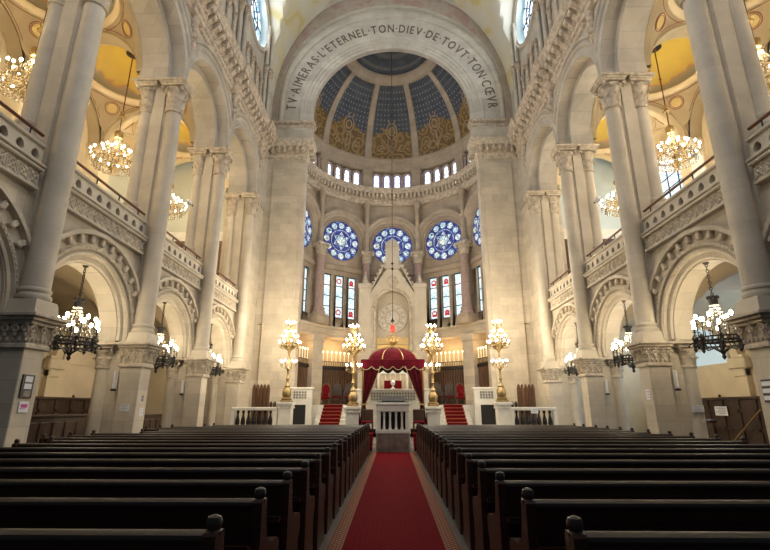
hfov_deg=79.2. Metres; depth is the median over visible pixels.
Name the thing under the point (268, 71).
shafts
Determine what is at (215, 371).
chandelier
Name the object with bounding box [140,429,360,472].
pew
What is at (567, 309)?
trim
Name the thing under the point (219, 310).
trim
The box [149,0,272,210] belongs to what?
wall
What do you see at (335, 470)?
pew
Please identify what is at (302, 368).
wooden screen
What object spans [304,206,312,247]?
window
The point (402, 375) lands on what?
panel
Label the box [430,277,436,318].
window
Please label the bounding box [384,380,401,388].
chest
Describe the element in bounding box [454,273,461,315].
window
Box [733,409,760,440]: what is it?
leaning pole
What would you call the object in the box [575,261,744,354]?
wall
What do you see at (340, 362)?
rack
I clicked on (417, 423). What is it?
pew
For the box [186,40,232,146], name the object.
trim
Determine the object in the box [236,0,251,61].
shafts
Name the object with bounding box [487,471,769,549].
pew
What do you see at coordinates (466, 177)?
trim
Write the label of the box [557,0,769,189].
ceiling
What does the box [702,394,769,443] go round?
panelling
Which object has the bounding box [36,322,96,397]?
wall
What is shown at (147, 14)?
trim
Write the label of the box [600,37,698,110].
ceiling
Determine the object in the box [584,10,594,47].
carved corbel
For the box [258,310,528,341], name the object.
trim
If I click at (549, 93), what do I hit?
carved corbel
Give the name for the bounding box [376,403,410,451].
desk
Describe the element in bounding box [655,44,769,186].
wall
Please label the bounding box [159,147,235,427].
stone pier
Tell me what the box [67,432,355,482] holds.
pew
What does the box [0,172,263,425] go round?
wall
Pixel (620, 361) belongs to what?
chandelier
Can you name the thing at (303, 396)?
wall
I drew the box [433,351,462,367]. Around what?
rack
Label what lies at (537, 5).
shafts
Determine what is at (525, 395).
wooden screen
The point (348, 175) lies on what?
window
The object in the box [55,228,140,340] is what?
trim
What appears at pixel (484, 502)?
pew
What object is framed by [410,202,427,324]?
column
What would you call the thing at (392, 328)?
sanctuary lamp
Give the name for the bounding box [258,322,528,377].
wall
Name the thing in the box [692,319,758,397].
wall
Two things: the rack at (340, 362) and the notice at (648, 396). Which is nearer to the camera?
the notice at (648, 396)
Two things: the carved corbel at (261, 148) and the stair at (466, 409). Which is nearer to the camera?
the stair at (466, 409)
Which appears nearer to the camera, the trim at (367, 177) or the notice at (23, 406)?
the notice at (23, 406)
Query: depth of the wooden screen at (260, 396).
21.22 m
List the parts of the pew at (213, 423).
rail, panel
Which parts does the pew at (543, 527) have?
panel, rail, backrest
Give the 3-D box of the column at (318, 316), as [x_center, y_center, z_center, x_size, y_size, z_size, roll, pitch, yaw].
[-4.010,-1.255,28.976,0.964,8.750,1.040,-12,-20,35]
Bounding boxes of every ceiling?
[0,0,228,192]
[3,0,131,40]
[49,265,212,355]
[90,44,185,116]
[124,120,192,158]
[267,0,515,96]
[314,52,469,158]
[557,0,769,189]
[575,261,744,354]
[594,115,664,154]
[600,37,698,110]
[655,0,769,31]
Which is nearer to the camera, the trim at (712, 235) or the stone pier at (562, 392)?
the trim at (712, 235)
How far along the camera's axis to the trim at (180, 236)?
23.96 m
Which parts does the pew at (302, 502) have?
backrest, rail, panel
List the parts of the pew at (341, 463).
rail, backrest, panel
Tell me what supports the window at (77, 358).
in the wall at (57, 378)
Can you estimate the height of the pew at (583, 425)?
1.075 m
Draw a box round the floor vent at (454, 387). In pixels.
[438,387,463,404]
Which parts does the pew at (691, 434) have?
panel, rail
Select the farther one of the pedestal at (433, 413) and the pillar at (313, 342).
the pillar at (313, 342)
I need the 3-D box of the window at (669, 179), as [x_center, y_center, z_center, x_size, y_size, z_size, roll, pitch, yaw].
[13.472,-3.639,21.458,0.090,4.800,2.800,0,-16,1]
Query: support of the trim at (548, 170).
attached to the wall at (522, 175)
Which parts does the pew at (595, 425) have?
panel, rail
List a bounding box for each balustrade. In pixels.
[0,100,46,190]
[67,161,148,254]
[161,231,203,289]
[214,270,238,311]
[230,407,277,424]
[510,407,557,424]
[548,269,573,310]
[583,228,626,288]
[640,155,724,251]
[745,111,769,184]
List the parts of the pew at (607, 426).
panel, rail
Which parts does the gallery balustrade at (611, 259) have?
handrail, pierced panel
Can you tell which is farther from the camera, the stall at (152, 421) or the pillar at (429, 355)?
the pillar at (429, 355)
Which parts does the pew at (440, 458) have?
panel, rail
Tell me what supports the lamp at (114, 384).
attached to the stone pier at (163, 100)
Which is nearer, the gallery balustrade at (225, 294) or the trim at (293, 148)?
the gallery balustrade at (225, 294)
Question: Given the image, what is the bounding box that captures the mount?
[126,51,134,58]
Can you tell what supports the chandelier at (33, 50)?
hanging from the ceiling at (38, 7)
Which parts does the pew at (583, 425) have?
panel, rail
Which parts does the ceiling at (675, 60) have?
ring moulding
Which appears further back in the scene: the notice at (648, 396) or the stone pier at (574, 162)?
the stone pier at (574, 162)
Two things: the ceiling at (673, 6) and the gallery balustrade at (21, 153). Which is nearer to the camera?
the gallery balustrade at (21, 153)
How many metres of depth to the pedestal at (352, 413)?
19.77 m
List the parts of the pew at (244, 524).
backrest, rail, panel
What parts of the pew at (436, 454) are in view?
panel, rail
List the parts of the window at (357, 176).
glass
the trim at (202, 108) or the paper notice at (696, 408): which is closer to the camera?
the paper notice at (696, 408)
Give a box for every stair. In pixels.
[313,405,346,424]
[439,405,472,424]
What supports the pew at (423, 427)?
on the floor at (327, 537)
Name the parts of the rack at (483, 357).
railing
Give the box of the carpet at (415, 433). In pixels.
[412,432,416,450]
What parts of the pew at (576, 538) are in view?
panel, rail, backrest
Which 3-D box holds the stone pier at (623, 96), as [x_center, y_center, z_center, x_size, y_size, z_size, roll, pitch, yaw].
[7.986,-0.677,13.996,1.970,12.200,1.040,0,-16,1]
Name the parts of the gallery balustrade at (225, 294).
pierced panel, handrail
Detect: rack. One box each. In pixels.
[298,347,307,363]
[323,351,352,367]
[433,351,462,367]
[478,346,487,363]
[760,379,769,401]
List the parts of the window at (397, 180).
glass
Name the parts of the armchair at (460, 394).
frame, backrest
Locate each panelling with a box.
[32,395,90,414]
[173,241,221,275]
[564,239,613,273]
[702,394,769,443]
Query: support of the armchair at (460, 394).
on the low wall at (315, 407)
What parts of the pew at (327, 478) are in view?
rail, backrest, panel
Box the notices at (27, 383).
[18,374,35,397]
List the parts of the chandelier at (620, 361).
chain, crown, central stem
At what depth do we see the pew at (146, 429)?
13.88 m
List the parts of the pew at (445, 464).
panel, backrest, rail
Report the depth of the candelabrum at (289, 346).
20.75 m
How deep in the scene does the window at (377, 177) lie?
33.11 m
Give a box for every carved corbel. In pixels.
[191,15,200,52]
[232,94,238,124]
[259,146,263,172]
[521,144,525,169]
[546,90,552,121]
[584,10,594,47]
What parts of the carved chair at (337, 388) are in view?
backrest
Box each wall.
[0,29,132,190]
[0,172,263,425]
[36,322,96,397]
[145,161,225,413]
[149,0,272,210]
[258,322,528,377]
[289,387,314,424]
[300,182,484,328]
[316,153,467,182]
[472,387,496,424]
[511,0,626,208]
[522,181,769,424]
[560,158,647,431]
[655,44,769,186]
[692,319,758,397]
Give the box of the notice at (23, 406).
[17,401,28,411]
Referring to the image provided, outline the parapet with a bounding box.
[356,389,429,404]
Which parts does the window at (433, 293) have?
pane, pane, pane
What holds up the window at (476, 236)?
in the wall at (453, 202)
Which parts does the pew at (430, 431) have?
panel, rail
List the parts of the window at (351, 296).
pane, pane, pane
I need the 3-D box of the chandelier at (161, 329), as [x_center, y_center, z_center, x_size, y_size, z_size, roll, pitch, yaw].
[-7.592,2.090,15.709,1.275,2.420,1.279,-5,-17,18]
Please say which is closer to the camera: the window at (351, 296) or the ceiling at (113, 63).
the ceiling at (113, 63)
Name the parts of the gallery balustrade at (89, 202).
pierced panel, handrail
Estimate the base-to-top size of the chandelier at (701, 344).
2.420 m
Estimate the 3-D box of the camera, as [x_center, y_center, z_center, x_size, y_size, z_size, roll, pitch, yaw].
[8.484,-2.998,18.645,0.140,0.140,0.520,0,-16,1]
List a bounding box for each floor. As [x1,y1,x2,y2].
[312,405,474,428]
[319,451,467,549]
[369,429,416,450]
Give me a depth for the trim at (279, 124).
27.28 m
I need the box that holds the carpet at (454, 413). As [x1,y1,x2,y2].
[442,404,467,424]
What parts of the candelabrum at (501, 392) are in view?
stem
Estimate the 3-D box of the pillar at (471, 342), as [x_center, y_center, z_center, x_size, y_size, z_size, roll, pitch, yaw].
[5.357,5.519,27.205,1.390,4.050,0.960,11,-19,-34]
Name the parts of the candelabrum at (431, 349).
stem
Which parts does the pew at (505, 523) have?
panel, rail, backrest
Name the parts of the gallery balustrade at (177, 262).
pierced panel, handrail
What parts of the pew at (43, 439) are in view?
rail, panel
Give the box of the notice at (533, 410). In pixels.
[531,408,537,412]
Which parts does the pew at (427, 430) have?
panel, rail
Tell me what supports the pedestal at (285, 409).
on the floor at (374, 430)
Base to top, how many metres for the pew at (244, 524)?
1.075 m
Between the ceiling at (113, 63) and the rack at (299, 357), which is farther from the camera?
the rack at (299, 357)
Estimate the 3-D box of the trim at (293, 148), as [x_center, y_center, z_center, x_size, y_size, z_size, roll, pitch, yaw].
[-5.391,-7.090,27.139,2.720,1.160,1.500,0,-16,1]
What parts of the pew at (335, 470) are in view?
rail, backrest, panel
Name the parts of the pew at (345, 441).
rail, panel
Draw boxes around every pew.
[0,443,339,518]
[0,447,333,533]
[0,453,324,549]
[0,460,314,549]
[0,471,299,549]
[0,487,278,549]
[0,514,223,549]
[11,439,344,506]
[39,434,352,489]
[47,436,348,497]
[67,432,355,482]
[90,430,357,477]
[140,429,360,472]
[144,426,363,464]
[155,427,362,468]
[159,425,365,461]
[170,424,366,458]
[203,423,368,455]
[212,423,369,453]
[417,423,575,453]
[418,424,584,455]
[419,424,597,458]
[420,425,608,460]
[422,426,621,464]
[424,427,634,468]
[426,429,650,472]
[428,430,672,477]
[431,432,694,483]
[434,434,720,489]
[437,436,747,497]
[442,439,769,507]
[447,443,769,519]
[453,447,769,534]
[462,453,769,549]
[472,461,769,549]
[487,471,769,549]
[509,488,769,549]
[565,515,769,549]
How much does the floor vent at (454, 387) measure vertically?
0.999 m
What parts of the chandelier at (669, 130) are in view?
suspension rod, crown, gilt frame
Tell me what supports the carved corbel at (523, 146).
attached to the wall at (522, 175)
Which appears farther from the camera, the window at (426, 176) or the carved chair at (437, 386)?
the window at (426, 176)
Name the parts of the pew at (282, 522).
backrest, rail, panel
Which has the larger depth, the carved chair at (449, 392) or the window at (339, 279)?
the window at (339, 279)
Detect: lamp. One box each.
[110,371,118,390]
[179,380,184,394]
[387,52,398,345]
[604,379,609,394]
[672,370,680,390]
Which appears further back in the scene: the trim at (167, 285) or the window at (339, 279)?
the window at (339, 279)
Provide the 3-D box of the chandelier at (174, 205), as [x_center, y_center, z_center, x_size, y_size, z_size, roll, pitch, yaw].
[-10.172,-5.172,22.299,1.703,5.410,1.703,-6,-17,21]
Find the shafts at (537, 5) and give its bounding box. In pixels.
[532,0,547,58]
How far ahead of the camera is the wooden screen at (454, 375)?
28.37 m
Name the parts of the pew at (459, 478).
panel, rail, backrest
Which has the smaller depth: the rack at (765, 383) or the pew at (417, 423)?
the rack at (765, 383)
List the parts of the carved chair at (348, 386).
backrest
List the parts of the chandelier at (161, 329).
central stem, crown, chain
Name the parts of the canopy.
post, curtain trim, finial crown, curtain trim, post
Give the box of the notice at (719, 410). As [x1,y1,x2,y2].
[714,406,727,415]
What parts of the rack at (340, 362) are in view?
railing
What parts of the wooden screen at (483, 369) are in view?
cornice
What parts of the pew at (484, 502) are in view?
panel, rail, backrest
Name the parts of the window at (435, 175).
glass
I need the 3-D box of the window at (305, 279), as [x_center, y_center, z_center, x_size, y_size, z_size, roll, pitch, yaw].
[-4.862,0.847,27.816,0.060,2.770,0.580,-5,-17,18]
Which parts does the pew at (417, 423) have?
rail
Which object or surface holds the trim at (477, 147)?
attached to the pillar at (505, 278)
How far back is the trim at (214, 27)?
20.09 m
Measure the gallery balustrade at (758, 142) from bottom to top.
1.340 m
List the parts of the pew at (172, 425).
rail, panel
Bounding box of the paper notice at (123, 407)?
[119,404,129,410]
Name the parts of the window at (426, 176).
glass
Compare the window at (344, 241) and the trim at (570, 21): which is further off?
the window at (344, 241)
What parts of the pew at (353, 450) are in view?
rail, panel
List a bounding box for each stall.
[26,414,87,442]
[143,414,161,428]
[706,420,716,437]
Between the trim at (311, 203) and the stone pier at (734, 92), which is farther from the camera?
the trim at (311, 203)
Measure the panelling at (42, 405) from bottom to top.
2.120 m
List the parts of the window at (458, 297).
pane, pane, pane, pane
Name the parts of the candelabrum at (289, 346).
stem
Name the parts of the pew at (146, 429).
rail, panel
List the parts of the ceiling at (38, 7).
ring moulding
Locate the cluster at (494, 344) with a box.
[491,323,506,350]
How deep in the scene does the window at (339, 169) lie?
32.02 m
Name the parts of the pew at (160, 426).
rail, panel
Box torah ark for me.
[357,240,428,388]
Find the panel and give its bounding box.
[377,370,407,388]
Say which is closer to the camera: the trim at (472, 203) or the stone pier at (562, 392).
the stone pier at (562, 392)
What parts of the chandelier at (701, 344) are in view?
chain, candle arm, crown, central stem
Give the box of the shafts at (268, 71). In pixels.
[262,26,273,117]
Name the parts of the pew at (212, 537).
backrest, rail, panel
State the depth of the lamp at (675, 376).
12.63 m
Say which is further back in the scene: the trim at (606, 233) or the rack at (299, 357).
the rack at (299, 357)
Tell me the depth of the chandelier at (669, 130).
17.20 m
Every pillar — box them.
[248,128,312,423]
[298,333,324,404]
[354,340,357,388]
[427,340,431,388]
[461,333,487,404]
[470,126,538,419]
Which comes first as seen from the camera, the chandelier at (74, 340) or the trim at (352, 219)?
the chandelier at (74, 340)
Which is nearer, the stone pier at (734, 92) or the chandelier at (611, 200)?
the stone pier at (734, 92)
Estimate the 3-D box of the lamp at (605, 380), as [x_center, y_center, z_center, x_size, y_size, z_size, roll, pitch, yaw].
[8.007,4.048,16.789,0.120,0.550,0.090,0,-16,1]
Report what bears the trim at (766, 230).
attached to the wall at (686, 293)
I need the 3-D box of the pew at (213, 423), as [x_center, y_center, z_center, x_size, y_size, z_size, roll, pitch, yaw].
[-3.479,6.036,17.240,5.814,1.075,0.670,0,-16,1]
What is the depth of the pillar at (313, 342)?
27.09 m
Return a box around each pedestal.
[276,402,295,424]
[344,407,360,424]
[425,407,442,424]
[492,402,512,424]
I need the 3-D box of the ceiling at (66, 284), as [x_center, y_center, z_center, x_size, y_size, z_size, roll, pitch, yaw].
[-10.407,0.993,13.834,4.740,1.900,17.200,0,-16,1]
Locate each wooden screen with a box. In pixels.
[250,384,269,424]
[297,362,308,386]
[322,366,351,403]
[433,366,463,403]
[477,362,489,386]
[517,384,536,424]
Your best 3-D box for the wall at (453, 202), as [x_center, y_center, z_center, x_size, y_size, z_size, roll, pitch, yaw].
[0.455,-1.765,29.104,13.699,10.000,6.600,0,-16,1]
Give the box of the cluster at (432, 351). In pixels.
[424,327,439,354]
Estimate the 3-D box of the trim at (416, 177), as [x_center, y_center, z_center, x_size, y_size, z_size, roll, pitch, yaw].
[2.243,-6.700,32.666,0.720,1.450,0.550,-5,-17,18]
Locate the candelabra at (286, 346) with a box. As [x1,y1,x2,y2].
[282,324,297,351]
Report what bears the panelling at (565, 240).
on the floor
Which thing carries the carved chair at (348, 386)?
on the low wall at (315, 407)
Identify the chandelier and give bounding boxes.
[0,8,47,103]
[48,265,101,360]
[88,55,134,176]
[153,302,177,372]
[168,170,187,219]
[209,324,223,376]
[565,323,578,375]
[599,167,619,216]
[610,300,636,372]
[653,48,701,172]
[688,262,744,359]
[743,0,769,93]
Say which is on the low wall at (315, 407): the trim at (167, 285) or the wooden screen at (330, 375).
the wooden screen at (330, 375)
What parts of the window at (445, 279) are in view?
pane, pane, pane, pane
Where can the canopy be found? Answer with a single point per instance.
(388, 359)
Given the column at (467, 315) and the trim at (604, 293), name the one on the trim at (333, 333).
the column at (467, 315)
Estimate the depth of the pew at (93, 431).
11.43 m
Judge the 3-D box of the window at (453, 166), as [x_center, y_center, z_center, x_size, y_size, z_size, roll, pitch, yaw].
[4.727,-7.086,31.282,0.170,1.390,0.680,14,-21,-40]
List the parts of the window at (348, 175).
glass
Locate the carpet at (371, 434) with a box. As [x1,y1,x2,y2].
[369,432,373,450]
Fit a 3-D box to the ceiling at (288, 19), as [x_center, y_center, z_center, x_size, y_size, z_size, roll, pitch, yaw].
[0.234,-17.161,19.624,14.300,8.809,19.300,0,-16,1]
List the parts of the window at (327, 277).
pane, pane, pane, pane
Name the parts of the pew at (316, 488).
backrest, rail, panel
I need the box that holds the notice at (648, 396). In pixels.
[645,389,650,399]
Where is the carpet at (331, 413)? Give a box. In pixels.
[319,404,343,424]
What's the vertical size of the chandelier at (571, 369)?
2.420 m
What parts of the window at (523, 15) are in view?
stained glass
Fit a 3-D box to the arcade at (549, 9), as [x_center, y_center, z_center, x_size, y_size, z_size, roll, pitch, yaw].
[7.256,-11.301,19.283,0.260,2.616,2.695,0,-16,1]
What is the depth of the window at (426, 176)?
32.63 m
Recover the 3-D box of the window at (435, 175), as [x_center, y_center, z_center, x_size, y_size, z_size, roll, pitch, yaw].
[3.613,-6.824,32.197,0.680,1.390,0.170,-10,-19,32]
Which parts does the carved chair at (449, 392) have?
backrest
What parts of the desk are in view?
corner post, arched panel, arched panel, arched panel, corner post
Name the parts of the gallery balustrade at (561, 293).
handrail, pierced panel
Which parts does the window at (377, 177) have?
glass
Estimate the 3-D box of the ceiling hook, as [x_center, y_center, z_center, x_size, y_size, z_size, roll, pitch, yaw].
[10.756,-9.055,18.581,0.520,0.050,0.520,0,-16,1]
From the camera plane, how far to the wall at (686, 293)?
16.83 m
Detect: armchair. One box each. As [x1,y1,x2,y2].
[320,383,330,404]
[455,383,465,404]
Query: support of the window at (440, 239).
in the wall at (453, 202)
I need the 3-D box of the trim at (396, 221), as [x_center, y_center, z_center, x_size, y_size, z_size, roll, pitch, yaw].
[0.491,-2.011,31.441,4.120,4.160,0.440,0,-16,1]
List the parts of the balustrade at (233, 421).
post, post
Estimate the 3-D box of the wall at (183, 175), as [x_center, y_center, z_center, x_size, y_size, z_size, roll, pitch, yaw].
[-10.326,-0.014,23.587,4.600,16.200,0.200,0,-16,1]
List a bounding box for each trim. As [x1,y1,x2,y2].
[0,181,31,310]
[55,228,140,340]
[128,0,192,77]
[157,276,198,356]
[166,232,222,240]
[185,0,277,159]
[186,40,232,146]
[211,304,235,366]
[228,111,259,191]
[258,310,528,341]
[268,138,316,164]
[272,0,512,119]
[273,120,316,134]
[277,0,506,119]
[283,18,500,119]
[303,191,320,265]
[307,159,476,206]
[313,132,470,173]
[315,209,369,274]
[317,153,328,172]
[361,168,372,186]
[363,216,420,275]
[411,168,422,185]
[419,209,469,274]
[455,152,466,171]
[464,190,481,265]
[467,118,510,132]
[467,137,515,163]
[507,0,598,157]
[525,108,557,189]
[551,303,575,365]
[552,35,599,143]
[563,229,621,238]
[589,274,631,355]
[593,0,655,71]
[649,224,737,339]
[762,213,769,254]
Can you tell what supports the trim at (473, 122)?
attached to the pillar at (505, 278)
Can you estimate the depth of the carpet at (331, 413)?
22.47 m
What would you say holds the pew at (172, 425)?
on the floor at (327, 537)
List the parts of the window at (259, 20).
stained glass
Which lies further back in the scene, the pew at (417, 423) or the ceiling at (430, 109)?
the ceiling at (430, 109)
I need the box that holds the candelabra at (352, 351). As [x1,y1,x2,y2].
[346,327,361,354]
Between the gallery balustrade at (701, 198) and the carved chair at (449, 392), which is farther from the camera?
the carved chair at (449, 392)
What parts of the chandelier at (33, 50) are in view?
gilt frame, crown, suspension rod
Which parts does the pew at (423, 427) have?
panel, rail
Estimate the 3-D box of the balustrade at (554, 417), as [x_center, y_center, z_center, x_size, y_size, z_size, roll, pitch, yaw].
[6.318,6.153,19.768,1.990,1.040,0.280,0,-16,1]
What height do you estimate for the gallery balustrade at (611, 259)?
1.340 m
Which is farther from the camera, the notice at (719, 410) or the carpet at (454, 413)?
the carpet at (454, 413)
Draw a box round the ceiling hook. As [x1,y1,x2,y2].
[652,44,661,52]
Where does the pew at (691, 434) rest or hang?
on the floor at (327, 537)
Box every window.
[63,329,97,366]
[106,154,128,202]
[249,0,269,52]
[303,267,306,310]
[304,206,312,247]
[323,220,359,261]
[323,273,330,316]
[328,161,332,175]
[335,165,341,179]
[335,276,342,317]
[344,168,351,182]
[348,278,354,319]
[353,170,360,184]
[371,226,412,263]
[373,173,380,187]
[383,174,390,187]
[393,174,400,187]
[403,173,410,186]
[423,170,430,184]
[425,219,460,260]
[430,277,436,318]
[432,167,439,181]
[442,164,448,178]
[442,275,449,317]
[451,160,455,174]
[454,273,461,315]
[472,205,480,246]
[478,266,482,310]
[514,0,533,49]
[659,146,682,198]
[693,327,729,366]
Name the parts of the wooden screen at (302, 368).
cornice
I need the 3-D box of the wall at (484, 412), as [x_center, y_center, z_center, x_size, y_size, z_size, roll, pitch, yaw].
[4.770,6.329,22.054,1.180,1.960,0.320,0,-16,1]
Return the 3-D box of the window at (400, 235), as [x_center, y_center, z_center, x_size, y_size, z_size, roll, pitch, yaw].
[0.495,-1.965,31.677,2.880,2.880,0.120,0,-16,1]
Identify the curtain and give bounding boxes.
[360,367,377,429]
[407,367,425,429]
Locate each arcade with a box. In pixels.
[220,0,238,35]
[245,41,263,96]
[520,38,538,94]
[545,0,562,30]
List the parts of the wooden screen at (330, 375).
cornice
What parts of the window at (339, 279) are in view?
pane, pane, pane, pane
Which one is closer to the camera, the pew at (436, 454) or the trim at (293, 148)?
the pew at (436, 454)
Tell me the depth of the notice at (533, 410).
19.72 m
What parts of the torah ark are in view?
door, arch moulding, door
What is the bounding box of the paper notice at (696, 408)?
[692,405,703,411]
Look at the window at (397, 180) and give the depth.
33.16 m
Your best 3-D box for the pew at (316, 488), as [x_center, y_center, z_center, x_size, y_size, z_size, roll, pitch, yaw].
[-4.062,2.747,5.739,6.584,1.075,0.670,0,-16,1]
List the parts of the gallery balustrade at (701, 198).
handrail, pierced panel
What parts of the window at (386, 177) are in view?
glass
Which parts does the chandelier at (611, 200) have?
gilt frame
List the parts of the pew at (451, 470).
panel, rail, backrest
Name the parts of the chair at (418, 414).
backrest, seat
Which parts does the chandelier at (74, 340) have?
central stem, crown, chain, candle arm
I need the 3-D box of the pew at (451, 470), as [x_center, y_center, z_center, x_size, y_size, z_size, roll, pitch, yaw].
[3.945,3.180,7.256,5.884,1.075,0.670,0,-16,1]
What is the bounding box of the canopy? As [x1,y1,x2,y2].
[360,336,425,429]
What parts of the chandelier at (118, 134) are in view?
gilt frame, crown, suspension rod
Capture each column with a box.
[308,189,330,324]
[357,202,374,323]
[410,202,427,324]
[454,188,477,324]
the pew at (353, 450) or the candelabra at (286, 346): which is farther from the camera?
the candelabra at (286, 346)
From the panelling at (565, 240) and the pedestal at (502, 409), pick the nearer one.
the pedestal at (502, 409)
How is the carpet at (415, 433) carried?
on the floor at (374, 430)
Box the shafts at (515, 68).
[509,23,522,116]
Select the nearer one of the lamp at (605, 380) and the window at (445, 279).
the lamp at (605, 380)
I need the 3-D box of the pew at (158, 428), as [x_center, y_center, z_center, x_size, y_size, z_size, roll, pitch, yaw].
[-3.550,4.861,13.130,5.814,1.075,0.670,0,-16,1]
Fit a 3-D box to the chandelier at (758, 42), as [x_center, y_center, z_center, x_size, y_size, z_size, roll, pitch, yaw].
[10.680,-7.632,13.700,1.703,5.410,1.702,6,-17,-21]
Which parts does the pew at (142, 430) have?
rail, panel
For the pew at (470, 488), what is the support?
on the floor at (327, 537)
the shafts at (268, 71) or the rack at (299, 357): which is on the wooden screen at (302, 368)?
the rack at (299, 357)
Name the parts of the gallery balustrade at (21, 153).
pierced panel, handrail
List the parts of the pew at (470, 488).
panel, rail, backrest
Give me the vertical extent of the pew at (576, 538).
1.075 m
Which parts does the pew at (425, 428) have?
panel, rail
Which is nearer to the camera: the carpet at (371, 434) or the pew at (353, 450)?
the pew at (353, 450)
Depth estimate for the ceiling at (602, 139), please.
23.91 m
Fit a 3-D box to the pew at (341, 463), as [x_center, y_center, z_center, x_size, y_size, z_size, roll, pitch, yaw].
[-3.634,3.450,8.199,5.814,1.075,0.670,0,-16,1]
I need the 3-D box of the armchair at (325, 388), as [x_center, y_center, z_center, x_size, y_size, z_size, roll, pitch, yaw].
[-3.132,6.245,24.474,0.499,1.151,0.441,0,-16,1]
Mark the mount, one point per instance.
(128, 54)
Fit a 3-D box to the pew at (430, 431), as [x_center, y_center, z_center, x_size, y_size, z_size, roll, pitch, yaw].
[4.016,4.356,11.366,5.884,1.075,0.670,0,-16,1]
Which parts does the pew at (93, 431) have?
rail, panel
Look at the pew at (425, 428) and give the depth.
12.95 m
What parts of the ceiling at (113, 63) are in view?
ring moulding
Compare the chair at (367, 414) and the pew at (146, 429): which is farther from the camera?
the chair at (367, 414)
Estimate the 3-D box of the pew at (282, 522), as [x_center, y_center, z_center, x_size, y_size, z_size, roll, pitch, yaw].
[-4.090,2.276,4.095,6.584,1.075,0.670,0,-16,1]
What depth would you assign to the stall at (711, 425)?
13.43 m
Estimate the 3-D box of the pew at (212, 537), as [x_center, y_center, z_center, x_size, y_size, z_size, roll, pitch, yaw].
[-4.118,1.806,2.451,6.584,1.075,0.670,0,-16,1]
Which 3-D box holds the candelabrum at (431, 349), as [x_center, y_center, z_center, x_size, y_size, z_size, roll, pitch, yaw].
[2.096,3.966,20.584,1.023,3.574,1.007,-13,-20,38]
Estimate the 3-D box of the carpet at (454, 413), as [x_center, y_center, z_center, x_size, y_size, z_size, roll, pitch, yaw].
[3.361,6.805,22.304,1.050,1.182,2.064,0,-16,1]
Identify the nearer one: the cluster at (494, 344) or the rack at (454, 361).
the cluster at (494, 344)
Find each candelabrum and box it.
[279,321,300,401]
[343,324,364,406]
[420,324,442,406]
[487,320,509,401]
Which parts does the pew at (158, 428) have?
rail, panel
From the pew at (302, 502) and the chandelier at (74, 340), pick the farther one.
the chandelier at (74, 340)
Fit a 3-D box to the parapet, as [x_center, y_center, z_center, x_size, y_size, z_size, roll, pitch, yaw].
[0.405,6.756,23.547,3.900,1.920,0.320,0,-16,1]
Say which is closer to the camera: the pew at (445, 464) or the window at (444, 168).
the pew at (445, 464)
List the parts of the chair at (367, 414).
seat, backrest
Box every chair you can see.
[331,382,341,403]
[343,382,351,404]
[361,409,372,432]
[413,409,424,432]
[434,382,442,404]
[444,382,454,403]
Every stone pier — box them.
[0,0,114,446]
[84,77,195,434]
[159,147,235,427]
[206,192,261,425]
[523,190,582,425]
[549,144,630,429]
[589,72,710,437]
[678,0,769,442]
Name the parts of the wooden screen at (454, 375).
cornice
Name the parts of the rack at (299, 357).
railing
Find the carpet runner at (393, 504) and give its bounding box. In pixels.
[326,452,460,549]
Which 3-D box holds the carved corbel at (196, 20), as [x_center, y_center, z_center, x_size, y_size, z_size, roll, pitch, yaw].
[-6.779,-8.491,16.498,0.354,1.500,0.415,-7,-17,22]
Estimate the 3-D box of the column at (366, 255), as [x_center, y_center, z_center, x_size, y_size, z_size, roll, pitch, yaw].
[-1.218,-0.717,30.859,1.040,8.750,0.964,5,-17,-16]
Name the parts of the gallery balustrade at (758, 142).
handrail, pierced panel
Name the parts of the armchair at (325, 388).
backrest, frame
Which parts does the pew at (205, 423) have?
rail, panel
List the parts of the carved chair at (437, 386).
backrest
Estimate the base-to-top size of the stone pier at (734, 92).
12.200 m
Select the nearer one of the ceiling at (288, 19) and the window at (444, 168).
the ceiling at (288, 19)
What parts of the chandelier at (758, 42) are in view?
suspension rod, crown, gilt frame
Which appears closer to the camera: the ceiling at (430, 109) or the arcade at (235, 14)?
the arcade at (235, 14)
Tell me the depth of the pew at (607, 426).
14.58 m
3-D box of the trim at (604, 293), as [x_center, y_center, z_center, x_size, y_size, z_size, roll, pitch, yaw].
[7.836,1.280,15.675,0.320,2.520,4.300,0,-16,1]
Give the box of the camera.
[594,196,600,202]
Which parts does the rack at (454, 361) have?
railing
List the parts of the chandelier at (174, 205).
gilt frame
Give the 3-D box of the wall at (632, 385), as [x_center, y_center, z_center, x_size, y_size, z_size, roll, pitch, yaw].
[11.071,-0.111,23.247,4.600,16.200,0.200,0,-16,1]
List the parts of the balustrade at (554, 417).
post, post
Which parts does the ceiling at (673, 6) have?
ring moulding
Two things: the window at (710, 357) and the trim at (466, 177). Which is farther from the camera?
the trim at (466, 177)
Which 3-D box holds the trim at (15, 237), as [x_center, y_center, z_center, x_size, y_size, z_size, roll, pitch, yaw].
[-7.464,-1.016,7.649,0.320,2.520,4.300,0,-16,1]
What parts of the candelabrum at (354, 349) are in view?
stem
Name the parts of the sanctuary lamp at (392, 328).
cord, red glass, crown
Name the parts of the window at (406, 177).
glass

